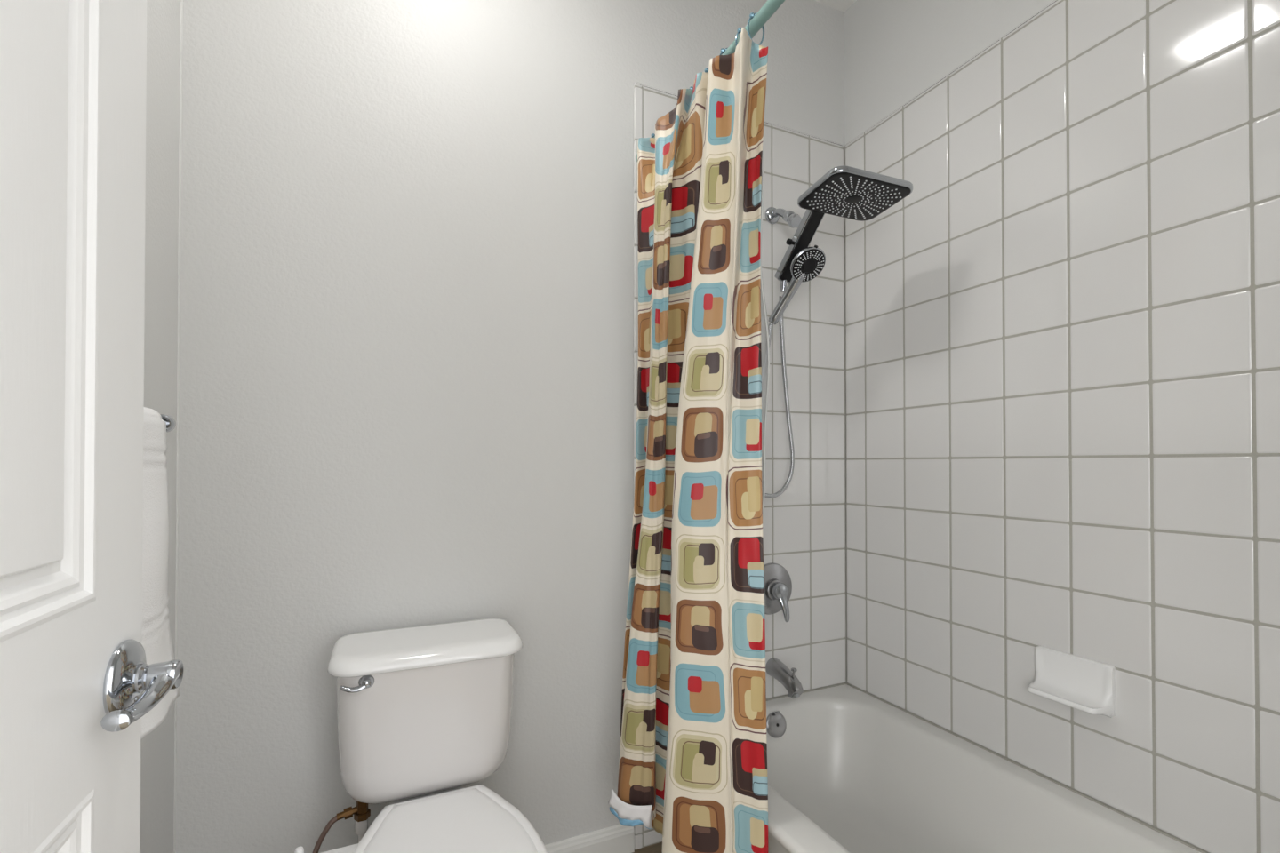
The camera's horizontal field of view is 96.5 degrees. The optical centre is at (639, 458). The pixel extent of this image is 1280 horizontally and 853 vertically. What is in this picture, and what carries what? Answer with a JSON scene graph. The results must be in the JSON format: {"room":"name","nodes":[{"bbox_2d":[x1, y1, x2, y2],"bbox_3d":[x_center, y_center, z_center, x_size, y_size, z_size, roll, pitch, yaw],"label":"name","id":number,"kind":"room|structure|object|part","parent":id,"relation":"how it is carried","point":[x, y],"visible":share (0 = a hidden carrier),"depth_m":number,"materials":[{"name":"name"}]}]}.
{"room":"bathroom","nodes":[
{"label":"bathroom","id":0,"kind":"room"},
{"bbox_2d":[139,0,180,852],"bbox_3d":[-0.710,-0.208,0.482,0.100,2.750,1.580,0,-1,-24],"label":"wall","id":1,"kind":"structure","parent":0,"point":[163,16],"depth_m":1.14,"materials":[{"name":"white paint"}]},
{"bbox_2d":[160,414,175,432],"bbox_3d":[-0.692,-0.059,0.669,0.088,0.044,0.592,0,-1,-24],"label":"towel bar","id":2,"kind":"object","parent":1,"relation":"attached to","point":[170,421],"visible":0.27,"depth_m":0.93,"materials":[{"name":"silver metal"}]},
{"bbox_2d":[140,407,179,739],"bbox_3d":[-0.675,0.151,0.707,0.075,0.460,0.449,0,-1,-24],"label":"hand towel","id":3,"kind":"object","parent":2,"relation":"hanging from","point":[156,643],"visible":0.14,"depth_m":0.82,"materials":[{"name":"white fabric"}]},
{"bbox_2d":[176,0,846,852],"bbox_3d":[-0.151,-0.197,1.658,2.087,2.750,0.123,0,-1,-24],"label":"wall","id":4,"kind":"structure","parent":0,"point":[409,260],"depth_m":1.45,"materials":[{"name":"white paint"}]},
{"bbox_2d":[173,0,183,852],"bbox_3d":[-0.990,-0.226,1.223,0.007,2.700,0.007,0,-1,-24],"label":"trim","id":5,"kind":"structure","parent":4,"relation":"attached to","point":[181,1],"depth_m":1.22,"materials":[{"name":"white paint"}]},
{"bbox_2d":[544,824,634,852],"bbox_3d":[-0.503,1.085,1.423,1.063,0.082,0.013,0,-1,-24],"label":"baseboard","id":6,"kind":"structure","parent":4,"relation":"attached to","point":[618,838],"depth_m":1.60,"materials":[{"name":"white wood"}]},
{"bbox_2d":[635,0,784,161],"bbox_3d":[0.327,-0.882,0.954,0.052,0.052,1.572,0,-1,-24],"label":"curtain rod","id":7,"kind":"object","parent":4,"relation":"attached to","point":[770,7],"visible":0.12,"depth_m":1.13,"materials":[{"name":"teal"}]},
{"bbox_2d":[608,27,767,852],"bbox_3d":[0.082,0.069,1.318,0.176,1.812,0.523,0,-1,-34],"label":"shower curtain","id":8,"kind":"object","parent":7,"relation":"hanging from","point":[693,740],"visible":1,"depth_m":1.24,"materials":[{"name":"fabric"}]},
{"bbox_2d":[720,48,727,55],"bbox_3d":[0.191,-0.868,1.253,0.042,0.066,0.011,0,-1,-19],"label":"curtain ring","id":9,"kind":"object","parent":7,"relation":"hanging from","point":[723,50],"visible":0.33,"depth_m":1.25,"materials":[{"name":"silver"}]},
{"bbox_2d":[735,27,741,46],"bbox_3d":[0.217,-0.868,1.196,0.042,0.066,0.011,0,-1,-30],"label":"curtain ring","id":10,"kind":"object","parent":7,"relation":"hanging from","point":[739,30],"visible":0.21,"depth_m":1.19,"materials":[{"name":"silver"}]},
{"bbox_2d":[760,152,769,515],"bbox_3d":[0.227,-0.051,1.417,0.197,1.556,0.486,0,-1,-24],"label":"curtain liner","id":11,"kind":"object","parent":10,"relation":"hanging from","point":[763,152],"visible":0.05,"depth_m":1.24,"materials":[{"name":"grey plastic"}]},
{"bbox_2d":[747,12,764,45],"bbox_3d":[0.235,-0.868,1.155,0.042,0.066,0.011,0,-1,-24],"label":"curtain ring","id":12,"kind":"object","parent":7,"relation":"hanging from","point":[752,14],"visible":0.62,"depth_m":1.15,"materials":[{"name":"silver"}]},
{"bbox_3d":[0.347,0.016,1.820,0.799,2.225,0.012,0,-1,-24],"label":"tile panel","id":13,"kind":"part","parent":4,"relation":"part of","materials":[{"name":"white"}]},
{"bbox_2d":[763,562,791,622],"bbox_3d":[0.437,0.426,1.813,0.166,0.176,0.073,0,-1,-24],"label":"shower valve","id":14,"kind":"object","parent":4,"relation":"attached to","point":[778,585],"visible":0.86,"depth_m":1.82,"materials":[{"name":"silver metal"}]},
{"bbox_3d":[0.443,0.454,1.799,0.054,0.120,0.043,0,-1,-24],"label":"lever","id":15,"kind":"part","parent":14,"relation":"part of","materials":[{"name":"silver metal"}]},
{"bbox_2d":[765,657,803,698],"bbox_3d":[0.457,0.691,1.785,0.058,0.093,0.135,0,-1,-24],"label":"tub spout","id":16,"kind":"object","parent":4,"relation":"attached to","point":[774,668],"visible":1,"depth_m":1.76,"materials":[{"name":"silver metal"}]},
{"bbox_2d":[787,691,799,697],"bbox_3d":[0.471,0.712,1.753,0.036,0.039,0.040,0,-1,-24],"label":"outlet","id":17,"kind":"object","parent":16,"relation":"attached to","point":[792,694],"depth_m":1.73,"materials":[{"name":"silver metal"}]},
{"bbox_3d":[0.472,0.660,1.752,0.019,0.030,0.019,0,-1,-24],"label":"diverter knob","id":18,"kind":"part","parent":16,"relation":"part of","materials":[{"name":"silver metal"}]},
{"bbox_2d":[765,165,912,292],"bbox_3d":[0.519,-0.663,1.643,0.262,0.312,0.469,0,-1,-24],"label":"shower","id":19,"kind":"object","parent":4,"relation":"attached to","point":[847,192],"visible":1,"depth_m":1.54,"materials":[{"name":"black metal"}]},
{"bbox_2d":[761,296,794,498],"bbox_3d":[0.427,-0.186,1.764,0.154,0.622,0.064,0,-1,-24],"label":"shower hose","id":20,"kind":"object","parent":19,"relation":"hanging from","point":[783,489],"visible":0.7,"depth_m":1.78,"materials":[{"name":"silver metal"}]},
{"bbox_2d":[780,280,786,292],"bbox_3d":[0.437,-0.529,1.736,0.021,0.046,0.021,0,-1,-24],"label":"outlet","id":21,"kind":"object","parent":19,"relation":"attached to","point":[783,283],"depth_m":1.73,"materials":[{"name":"silver metal"}]},
{"bbox_3d":[0.452,-0.752,1.786,0.044,0.101,0.139,0,-1,-24],"label":"arm","id":22,"kind":"part","parent":19,"relation":"part of","materials":[{"name":"silver metal"}]},
{"bbox_3d":[0.442,-0.630,1.665,0.031,0.018,0.017,0,-1,-24],"label":"diverter knob","id":23,"kind":"part","parent":19,"relation":"part of","materials":[{"name":"black plastic"}]},
{"bbox_2d":[768,245,825,324],"bbox_3d":[0.468,-0.507,1.694,0.107,0.196,0.177,0,-1,-24],"label":"shower","id":24,"kind":"object","parent":19,"relation":"attached to","point":[809,262],"visible":1,"depth_m":1.66,"materials":[{"name":"silver metal"}]},
{"bbox_2d":[632,842,662,852],"bbox_3d":[0.696,1.135,-0.228,2.087,0.050,4.232,0,-1,-24],"label":"floor","id":25,"kind":"structure","parent":0,"point":[657,848],"depth_m":1.64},
{"bbox_2d":[294,618,548,852],"bbox_3d":[-0.407,0.763,1.075,0.450,0.719,0.690,0,-1,-24],"label":"toilet","id":26,"kind":"object","parent":25,"relation":"on","point":[425,712],"visible":1,"depth_m":1.20,"materials":[{"name":"white ceramic"}]},
{"bbox_3d":[-0.638,0.741,1.068,0.016,0.024,0.016,0,-1,-24],"label":"knob","id":27,"kind":"part","parent":26,"relation":"part of","materials":[{"name":"white plastic"}]},
{"bbox_3d":[-0.568,0.453,1.150,0.064,0.033,0.033,0,-1,-24],"label":"flush handle","id":28,"kind":"part","parent":26,"relation":"part of","materials":[{"name":"silver metal"}]},
{"bbox_3d":[-0.479,0.422,1.298,0.399,0.033,0.231,0,-1,-24],"label":"tank lid","id":29,"kind":"part","parent":26,"relation":"part of","materials":[{"name":"white ceramic"}]},
{"bbox_3d":[-0.482,0.593,1.303,0.368,0.312,0.202,0,-1,-24],"label":"tank","id":30,"kind":"part","parent":26,"relation":"part of","materials":[{"name":"white ceramic"}]},
{"bbox_3d":[-0.339,0.728,1.005,0.351,0.016,0.502,0,-1,-24],"label":"seat lid","id":31,"kind":"part","parent":26,"relation":"part of","materials":[{"name":"white plastic"}]},
{"bbox_2d":[766,683,1206,852],"bbox_3d":[0.711,0.945,1.112,0.716,0.356,1.567,0,-1,-24],"label":"bathtub","id":32,"kind":"object","parent":25,"relation":"on","point":[850,770],"visible":0.8,"depth_m":1.57,"materials":[{"name":"white ceramic"}]},
{"bbox_3d":[0.422,0.828,1.773,0.075,0.073,0.032,0,-1,-24],"label":"overflow plate","id":33,"kind":"part","parent":32,"relation":"part of","materials":[{"name":"silver metal"}]},
{"bbox_2d":[815,0,856,12],"bbox_3d":[0.172,-1.619,0.957,2.087,0.080,1.692,0,-1,-24],"label":"ceiling","id":34,"kind":"structure","parent":0,"point":[842,5],"depth_m":1.97,"materials":[{"name":"white paint"}]},
{"bbox_2d":[844,0,1279,852],"bbox_3d":[1.091,-0.200,1.297,0.121,2.750,1.580,0,-1,-24],"label":"wall","id":35,"kind":"structure","parent":0,"point":[1062,345],"depth_m":1.32,"materials":[{"name":"white tile"}]},
{"bbox_2d":[1027,646,1115,718],"bbox_3d":[0.981,0.513,1.313,0.065,0.112,0.161,0,-1,-24],"label":"soap dish","id":36,"kind":"object","parent":35,"relation":"attached to","point":[1086,685],"visible":1,"depth_m":1.30,"materials":[{"name":"white ceramic"}]},
{"bbox_3d":[0.544,-0.212,0.122,2.087,2.750,0.110,0,-1,-24],"label":"wall","id":37,"kind":"structure","parent":0,"visible":0},
{"bbox_2d":[0,0,183,852],"bbox_3d":[-0.330,0.089,0.197,0.078,2.032,0.770,0,-1,-22],"label":"door","id":38,"kind":"structure","parent":37,"relation":"in","point":[75,672],"depth_m":0.44,"materials":[{"name":"white paint"}]},
{"bbox_3d":[-0.425,0.200,0.488,0.032,0.030,0.096,0,-1,-24],"label":"lever","id":39,"kind":"part","parent":38,"relation":"part of","materials":[{"name":"silver metal"}]}
]}

